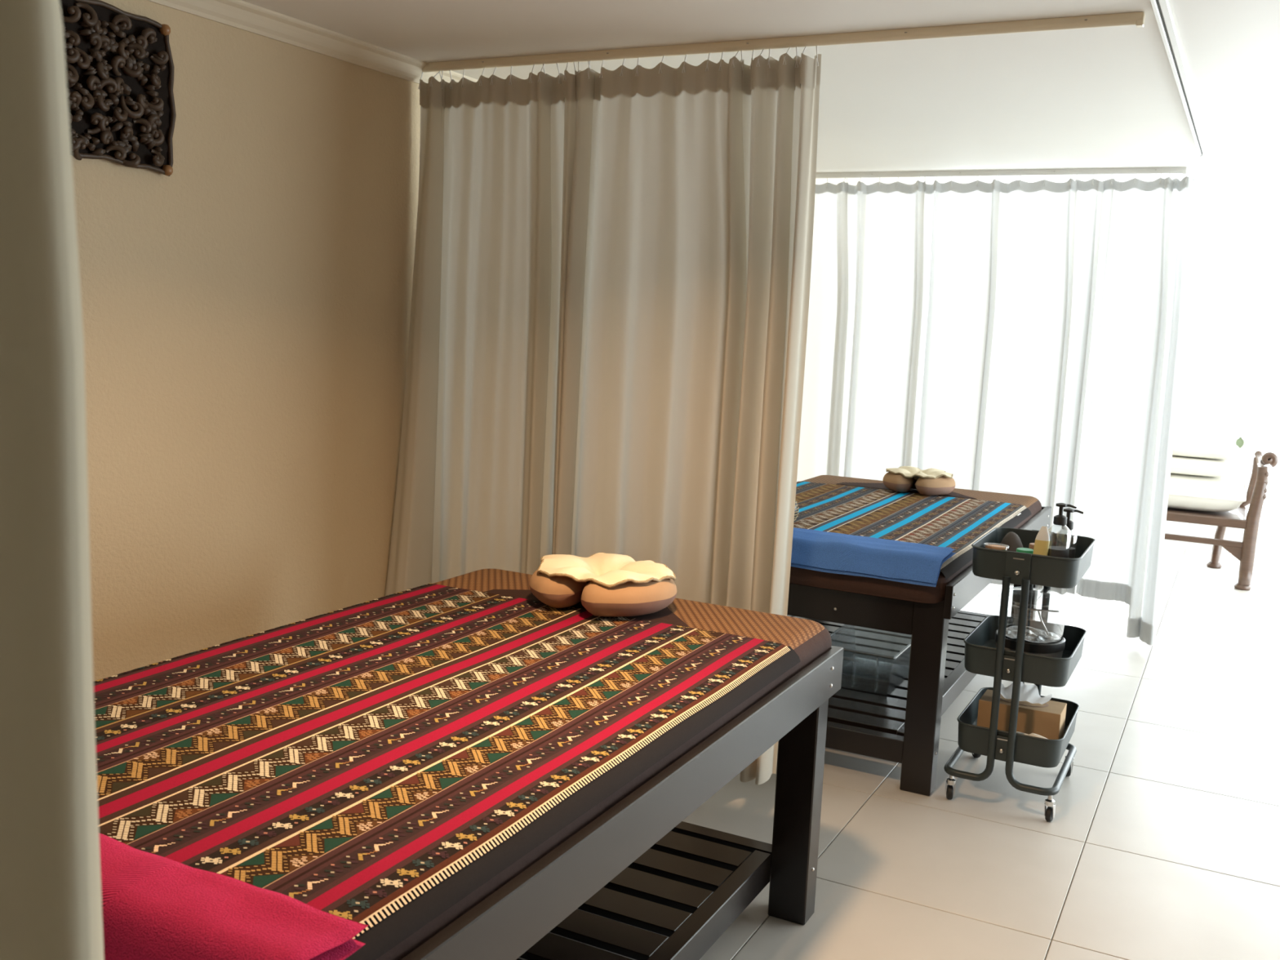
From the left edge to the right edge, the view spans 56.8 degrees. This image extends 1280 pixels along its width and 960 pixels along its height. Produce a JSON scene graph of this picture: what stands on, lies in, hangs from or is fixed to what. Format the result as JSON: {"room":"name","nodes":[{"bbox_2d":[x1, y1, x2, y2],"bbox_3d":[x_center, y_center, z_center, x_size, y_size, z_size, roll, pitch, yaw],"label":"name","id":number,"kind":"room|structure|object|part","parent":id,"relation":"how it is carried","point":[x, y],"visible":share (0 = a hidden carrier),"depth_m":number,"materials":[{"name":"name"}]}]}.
{"room":"massage room","nodes":[
{"label":"massage room","id":0,"kind":"room"},
{"bbox_2d":[71,0,420,681],"bbox_3d":[-0.758,-0.232,3.826,0.120,2.115,11.100,7,9,27],"label":"wall","id":1,"kind":"structure","parent":0,"point":[246,308],"depth_m":3.11,"materials":[{"name":"paint"}]},
{"bbox_2d":[59,0,176,176],"bbox_3d":[-1.216,-0.877,2.598,0.041,0.358,0.492,7,9,27],"label":"carving","id":2,"kind":"object","parent":1,"relation":"attached to","point":[120,68],"visible":0.67,"depth_m":2.66,"materials":[{"name":"black wood"}]},
{"bbox_3d":[-1.111,-1.053,2.768,0.026,0.026,0.026,7,9,27],"label":"corner knob","id":3,"kind":"part","parent":2,"relation":"part of","materials":[{"name":"brown wood"}]},
{"bbox_3d":[-1.124,-0.737,2.814,0.026,0.026,0.026,7,9,27],"label":"corner knob","id":4,"kind":"part","parent":2,"relation":"part of","materials":[{"name":"brown wood"}]},
{"bbox_2d":[146,0,478,84],"bbox_3d":[-0.638,-1.243,3.646,0.050,0.055,11.100,7,9,27],"label":"trim","id":5,"kind":"structure","parent":1,"relation":"attached to","point":[238,14],"depth_m":3.16,"materials":[{"name":"beige paint"}]},
{"bbox_2d":[241,0,1279,226],"bbox_3d":[1.809,-1.040,2.393,5.560,0.100,11.100,7,9,27],"label":"ceiling","id":6,"kind":"structure","parent":0,"point":[1103,97],"depth_m":3.34,"materials":[{"name":"paint"}]},
{"bbox_2d":[422,11,1145,72],"bbox_3d":[0.236,-1.147,3.142,2.044,0.028,0.030,7,9,27],"label":"curtain rod","id":7,"kind":"object","parent":6,"relation":"attached to","point":[1137,19],"visible":0.99,"depth_m":3.03,"materials":[{"name":"beige metal"}]},
{"bbox_2d":[384,61,581,596],"bbox_3d":[-0.488,-0.243,3.606,0.611,1.970,0.224,4,8,13],"label":"curtain","id":8,"kind":"object","parent":7,"relation":"hanging from","point":[477,486],"visible":0.73,"depth_m":3.59,"materials":[{"name":"white fabric"}]},
{"bbox_2d":[554,45,821,784],"bbox_3d":[0.086,-0.177,3.315,0.738,1.970,0.154,7,9,27],"label":"curtain","id":9,"kind":"object","parent":7,"relation":"hanging from","point":[689,268],"visible":0.71,"depth_m":3.27,"materials":[{"name":"white fabric"}]},
{"bbox_2d":[815,167,1187,178],"bbox_3d":[1.460,-1.429,5.532,2.004,0.028,0.030,7,9,27],"label":"curtain rod","id":10,"kind":"object","parent":6,"relation":"attached to","point":[1151,170],"visible":0.81,"depth_m":5.41,"materials":[{"name":"white metal"}]},
{"bbox_2d":[796,173,1115,595],"bbox_3d":[1.302,-0.496,5.736,1.700,1.905,0.125,7,9,27],"label":"curtain","id":11,"kind":"object","parent":10,"relation":"hanging from","point":[953,327],"visible":0.71,"depth_m":5.60,"materials":[{"name":"white fabric"}]},
{"bbox_2d":[1075,172,1194,645],"bbox_3d":[2.217,-0.317,5.265,0.153,2.050,0.413,-4,10,-40],"label":"curtain","id":12,"kind":"object","parent":10,"relation":"hanging from","point":[1140,347],"visible":1,"depth_m":5.25,"materials":[{"name":"white fabric"}]},
{"bbox_2d":[1149,0,1209,163],"bbox_3d":[0.701,-0.936,1.748,0.035,0.020,6.921,7,9,27],"label":"ceiling track","id":13,"kind":"object","parent":6,"relation":"attached to","point":[1162,10],"visible":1,"depth_m":3.16,"materials":[{"name":"white metal"}]},
{"bbox_3d":[-1.030,-0.871,0.773,1.989,0.029,0.031,7,9,27],"label":"curtain rod","id":14,"kind":"object","parent":6,"relation":"attached to","visible":0},
{"bbox_2d":[0,0,104,959],"bbox_3d":[-0.424,0.176,0.655,0.538,1.975,0.219,7,9,27],"label":"curtain","id":15,"kind":"object","parent":14,"relation":"hanging from","point":[51,899],"visible":1,"depth_m":0.45,"materials":[{"name":"white fabric"}]},
{"bbox_2d":[518,546,1279,959],"bbox_3d":[1.714,1.142,2.699,5.560,0.080,11.100,7,9,27],"label":"floor","id":16,"kind":"structure","parent":0,"point":[1162,841],"depth_m":3.37,"materials":[{"name":"tile"}]},
{"bbox_2d":[400,645,843,959],"bbox_3d":[-0.440,0.749,2.194,1.070,0.652,1.870,7,9,27],"label":"bed","id":17,"kind":"object","parent":16,"relation":"on","point":[637,864],"visible":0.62,"depth_m":2.40,"materials":[{"name":"brown wood"}]},
{"bbox_2d":[376,568,831,959],"bbox_3d":[-0.400,0.426,2.204,1.011,0.112,1.830,7,9,27],"label":"mattress","id":18,"kind":"object","parent":17,"relation":"on","point":[808,638],"visible":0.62,"depth_m":2.62,"materials":[{"name":"brown fabric"}]},
{"bbox_2d":[93,582,800,959],"bbox_3d":[-0.456,0.406,2.075,0.999,0.049,1.557,7,9,27],"label":"striped cloth","id":19,"kind":"object","parent":18,"relation":"on","point":[376,763],"visible":0.88,"depth_m":1.90,"materials":[{"name":"multicoloured fabric"}]},
{"bbox_2d":[98,832,368,959],"bbox_3d":[-0.745,0.577,1.332,0.855,0.283,0.318,7,9,27],"label":"folded towel","id":20,"kind":"object","parent":19,"relation":"on","point":[155,907],"visible":0.59,"depth_m":1.26,"materials":[{"name":"red fabric"}]},
{"bbox_3d":[-0.073,0.293,2.853,0.600,0.002,0.285,7,9,27],"label":"plain panel","id":21,"kind":"part","parent":18,"relation":"part of","materials":[{"name":"brown fabric"}]},
{"bbox_2d":[528,569,676,617],"bbox_3d":[-0.085,0.251,2.807,0.355,0.089,0.313,7,9,27],"label":"pillow","id":22,"kind":"object","parent":18,"relation":"on","point":[629,598],"visible":0.6,"depth_m":2.68,"materials":[{"name":"fabric"}]},
{"bbox_2d":[537,551,675,588],"bbox_3d":[-0.088,0.217,2.802,0.340,0.048,0.276,7,9,27],"label":"towel","id":23,"kind":"object","parent":22,"relation":"on","point":[609,571],"visible":1,"depth_m":2.78,"materials":[{"name":"beige fabric"}]},
{"bbox_3d":[-0.098,0.994,2.041,0.042,0.070,1.679,7,9,27],"label":"shelf rail","id":24,"kind":"part","parent":17,"relation":"part of","materials":[{"name":"brown wood"}]},
{"bbox_3d":[-0.050,0.867,2.994,0.835,0.071,0.045,7,9,27],"label":"shelf rail","id":25,"kind":"part","parent":17,"relation":"part of","materials":[{"name":"brown wood"}]},
{"bbox_3d":[0.370,0.732,2.759,0.092,0.600,0.072,7,9,27],"label":"leg","id":26,"kind":"part","parent":17,"relation":"part of","materials":[{"name":"brown wood"}]},
{"bbox_2d":[786,506,1051,795],"bbox_3d":[0.850,0.478,4.528,1.070,0.652,1.870,7,9,27],"label":"bed","id":27,"kind":"object","parent":16,"relation":"on","point":[865,717],"visible":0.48,"depth_m":3.64,"materials":[{"name":"brown wood"}]},
{"bbox_3d":[0.444,0.366,3.708,0.835,0.103,0.028,7,9,27],"label":"rail","id":28,"kind":"part","parent":27,"relation":"part of","materials":[{"name":"brown wood"}]},
{"bbox_3d":[0.434,0.778,3.780,0.835,0.071,0.045,7,9,27],"label":"shelf rail","id":29,"kind":"part","parent":27,"relation":"part of","materials":[{"name":"brown wood"}]},
{"bbox_2d":[830,624,911,690],"bbox_3d":[0.821,0.623,4.192,0.279,0.143,0.431,7,9,27],"label":"storage box","id":30,"kind":"object","parent":27,"relation":"on","point":[902,672],"visible":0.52,"depth_m":4.10,"materials":[{"name":"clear plastic"}]},
{"bbox_2d":[789,475,1041,603],"bbox_3d":[0.851,0.166,4.452,1.011,0.112,1.830,7,9,27],"label":"mattress","id":31,"kind":"object","parent":27,"relation":"on","point":[847,583],"visible":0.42,"depth_m":3.59,"materials":[{"name":"brown fabric"}]},
{"bbox_3d":[1.178,0.033,5.102,0.600,0.002,0.285,7,9,27],"label":"plain panel","id":32,"kind":"part","parent":31,"relation":"part of","materials":[{"name":"brown fabric"}]},
{"bbox_2d":[793,481,1031,579],"bbox_3d":[0.783,0.143,4.299,0.999,0.038,1.472,7,9,27],"label":"striped cloth","id":33,"kind":"object","parent":31,"relation":"on","point":[956,523],"visible":0.62,"depth_m":4.33,"materials":[{"name":"multicoloured fabric"}]},
{"bbox_2d":[794,500,799,520],"bbox_3d":[0.474,0.103,4.074,0.147,0.075,0.147,7,9,27],"label":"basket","id":34,"kind":"object","parent":33,"relation":"on","point":[796,510],"visible":0.12,"depth_m":4.04,"materials":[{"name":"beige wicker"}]},
{"bbox_2d":[791,527,955,586],"bbox_3d":[0.499,0.209,3.709,0.923,0.087,0.244,7,9,27],"label":"folded towel","id":35,"kind":"object","parent":33,"relation":"on","point":[914,563],"visible":0.54,"depth_m":3.54,"materials":[{"name":"blue fabric"}]},
{"bbox_2d":[882,471,955,495],"bbox_3d":[1.169,0.009,4.953,0.298,0.083,0.262,7,9,27],"label":"pillow","id":36,"kind":"object","parent":31,"relation":"on","point":[942,485],"visible":0.84,"depth_m":4.86,"materials":[{"name":"brown fabric"}]},
{"bbox_2d":[885,466,953,479],"bbox_3d":[1.168,-0.023,4.941,0.282,0.045,0.224,7,9,27],"label":"towel","id":37,"kind":"object","parent":36,"relation":"on","point":[915,473],"visible":0.89,"depth_m":4.91,"materials":[{"name":"beige fabric"}]},
{"bbox_3d":[0.855,0.642,3.548,0.092,0.600,0.072,7,9,27],"label":"leg","id":38,"kind":"part","parent":27,"relation":"part of","materials":[{"name":"brown wood"}]},
{"bbox_3d":[1.192,0.723,4.375,0.042,0.070,1.679,7,9,27],"label":"shelf rail","id":39,"kind":"part","parent":27,"relation":"part of","materials":[{"name":"brown wood"}]},
{"bbox_3d":[1.241,0.596,5.328,0.835,0.071,0.045,7,9,27],"label":"shelf rail","id":40,"kind":"part","parent":27,"relation":"part of","materials":[{"name":"brown wood"}]},
{"bbox_3d":[1.320,0.259,4.250,0.022,0.100,1.858,7,9,27],"label":"rail","id":41,"kind":"part","parent":27,"relation":"part of","materials":[{"name":"brown wood"}]},
{"bbox_3d":[1.661,0.461,5.093,0.092,0.600,0.072,7,9,27],"label":"leg","id":42,"kind":"part","parent":27,"relation":"part of","materials":[{"name":"brown wood"}]},
{"bbox_2d":[943,527,1095,822],"bbox_3d":[1.151,0.564,3.578,0.328,0.772,0.462,7,9,27],"label":"trolley","id":43,"kind":"object","parent":16,"relation":"on","point":[982,657],"visible":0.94,"depth_m":3.40,"materials":[{"name":"black metal"}]},
{"bbox_2d":[983,542,1008,550],"bbox_3d":[1.064,0.227,3.543,0.076,0.068,0.058,7,9,27],"label":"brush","id":44,"kind":"object","parent":43,"relation":"on","point":[988,546],"visible":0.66,"depth_m":3.52,"materials":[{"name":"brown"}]},
{"bbox_2d":[999,531,1022,551],"bbox_3d":[1.151,0.204,3.664,0.090,0.087,0.150,4,8,10],"label":"pouch","id":45,"kind":"object","parent":43,"relation":"on","point":[1011,540],"visible":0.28,"depth_m":3.63,"materials":[{"name":"grey fabric"}]},
{"bbox_2d":[956,687,1079,768],"bbox_3d":[1.150,0.749,3.596,0.304,0.091,0.436,7,9,27],"label":"tray","id":46,"kind":"object","parent":43,"relation":"on","point":[1010,746],"depth_m":3.42,"materials":[{"name":"black metal"}]},
{"bbox_2d":[977,681,1066,739],"bbox_3d":[1.150,0.695,3.561,0.235,0.191,0.125,7,9,27],"label":"tissue box","id":47,"kind":"object","parent":43,"relation":"in","point":[1043,717],"visible":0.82,"depth_m":3.52,"materials":[{"name":"brown cardboard"}]},
{"bbox_2d":[1016,547,1033,553],"bbox_3d":[1.125,0.238,3.466,0.050,0.072,0.050,7,9,27],"label":"jar","id":48,"kind":"object","parent":43,"relation":"in","point":[1026,550],"visible":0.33,"depth_m":3.45,"materials":[{"name":"green plastic"}]},
{"bbox_2d":[963,615,1086,687],"bbox_3d":[1.160,0.512,3.563,0.304,0.091,0.436,7,9,27],"label":"tray","id":49,"kind":"object","parent":43,"relation":"on","point":[982,657],"depth_m":3.41,"materials":[{"name":"black metal"}]},
{"bbox_2d":[995,635,1062,657],"bbox_3d":[1.163,0.522,3.542,0.194,0.062,0.194,7,9,27],"label":"bowl","id":50,"kind":"object","parent":49,"relation":"in","point":[1057,651],"depth_m":3.45,"materials":[{"name":"black metal"}]},
{"bbox_2d":[1028,542,1034,549],"bbox_3d":[1.177,0.230,3.512,0.048,0.080,0.048,7,9,27],"label":"jar","id":51,"kind":"object","parent":43,"relation":"in","point":[1031,544],"visible":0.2,"depth_m":3.50,"materials":[{"name":"brown"}]},
{"bbox_2d":[1016,731,1047,738],"bbox_3d":[1.141,0.770,3.433,0.135,0.077,0.035,7,9,27],"label":"brush","id":52,"kind":"object","parent":43,"relation":"on","point":[1018,732],"visible":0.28,"depth_m":3.42,"materials":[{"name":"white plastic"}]},
{"bbox_2d":[995,586,1069,657],"bbox_3d":[1.167,0.440,3.531,0.202,0.227,0.202,7,9,27],"label":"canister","id":53,"kind":"object","parent":43,"relation":"in","point":[1045,642],"visible":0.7,"depth_m":3.49,"materials":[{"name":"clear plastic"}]},
{"bbox_2d":[971,527,1095,588],"bbox_3d":[1.172,0.229,3.524,0.304,0.092,0.436,7,9,27],"label":"tray","id":54,"kind":"object","parent":43,"relation":"on","point":[1024,569],"depth_m":3.37,"materials":[{"name":"black metal"}]},
{"bbox_2d":[1032,526,1049,555],"bbox_3d":[1.154,0.207,3.420,0.039,0.148,0.041,-2,9,-27],"label":"tube","id":55,"kind":"object","parent":43,"relation":"on","point":[1042,543],"visible":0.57,"depth_m":3.41,"materials":[{"name":"yellow plastic"}]},
{"bbox_2d":[1047,502,1076,558],"bbox_3d":[1.211,0.174,3.425,0.068,0.218,0.067,-2,9,-30],"label":"pump bottle","id":56,"kind":"object","parent":43,"relation":"on","point":[1060,519],"visible":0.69,"depth_m":3.40,"materials":[{"name":"white"}]},
{"bbox_3d":[1.235,0.075,3.406,0.041,0.012,0.009,5,8,17],"label":"spout","id":57,"kind":"part","parent":56,"relation":"part of","materials":[{"name":"black plastic"}]},
{"bbox_2d":[1054,507,1084,558],"bbox_3d":[1.272,0.177,3.530,0.060,0.188,0.061,-2,9,-28],"label":"pump bottle","id":58,"kind":"object","parent":43,"relation":"on","point":[1069,525],"visible":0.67,"depth_m":3.51,"materials":[{"name":"white"}]},
{"bbox_3d":[1.295,0.093,3.512,0.041,0.012,0.009,5,8,17],"label":"spout","id":59,"kind":"part","parent":58,"relation":"part of","materials":[{"name":"black plastic"}]},
{"bbox_2d":[1164,433,1278,591],"bbox_3d":[3.259,0.155,7.053,0.889,0.800,0.694,7,9,27],"label":"carved armchair","id":60,"kind":"object","parent":16,"relation":"on","point":[1244,551],"visible":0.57,"depth_m":6.71,"materials":[{"name":"brown wood"}]},
{"bbox_2d":[1167,472,1246,511],"bbox_3d":[3.255,0.060,7.018,0.610,0.203,0.570,7,9,27],"label":"seat cushion","id":61,"kind":"object","parent":60,"relation":"on","point":[1186,491],"visible":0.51,"depth_m":6.76,"materials":[{"name":"white fabric"}]},
{"bbox_2d":[1170,454,1239,476],"bbox_3d":[3.255,-0.090,6.989,0.505,0.098,0.470,7,9,27],"label":"seat cushion","id":62,"kind":"object","parent":61,"relation":"on","point":[1180,464],"visible":0.56,"depth_m":6.79,"materials":[{"name":"white fabric"}]},
{"bbox_2d":[1172,439,1242,459],"bbox_3d":[3.299,-0.183,6.978,0.455,0.088,0.390,7,9,27],"label":"seat cushion","id":63,"kind":"object","parent":62,"relation":"on","point":[1181,447],"visible":0.77,"depth_m":6.83,"materials":[{"name":"white fabric"}]},
{"bbox_3d":[3.117,0.216,6.788,0.655,0.050,0.045,7,9,27],"label":"seat rail","id":64,"kind":"part","parent":60,"relation":"part of","materials":[{"name":"brown wood"}]},
{"bbox_3d":[3.625,0.186,7.197,0.222,0.672,0.062,7,9,27],"label":"leg","id":65,"kind":"part","parent":60,"relation":"part of","materials":[{"name":"brown wood"}]},
{"bbox_2d":[1235,436,1244,448],"bbox_3d":[3.586,-0.224,7.073,0.026,0.072,0.038,-2,9,-31],"label":"greens","id":66,"kind":"object","parent":60,"relation":"on","point":[1239,442],"visible":0.88,"depth_m":7.08,"materials":[{"name":"green plant"}]},
{"bbox_3d":[3.437,0.256,6.628,0.093,0.673,0.081,7,9,27],"label":"arm post","id":67,"kind":"part","parent":60,"relation":"part of","materials":[{"name":"brown wood"}]},
{"bbox_3d":[3.595,-0.109,6.843,0.052,0.093,0.570,6,9,24],"label":"armrest","id":68,"kind":"part","parent":60,"relation":"part of","materials":[{"name":"brown wood"}]},
{"bbox_2d":[1080,225,1279,559],"bbox_3d":[4.360,-0.529,7.529,5.560,2.115,0.200,7,9,27],"label":"wall","id":69,"kind":"structure","parent":0,"point":[1268,541],"depth_m":7.68,"materials":[{"name":"white paint"}]},
{"bbox_2d":[1082,240,1279,524],"bbox_3d":[4.301,-0.598,7.552,5.100,1.800,0.080,7,9,27],"label":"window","id":70,"kind":"structure","parent":69,"relation":"in","point":[1193,245],"depth_m":7.67,"materials":[{"name":"white"}]}
]}

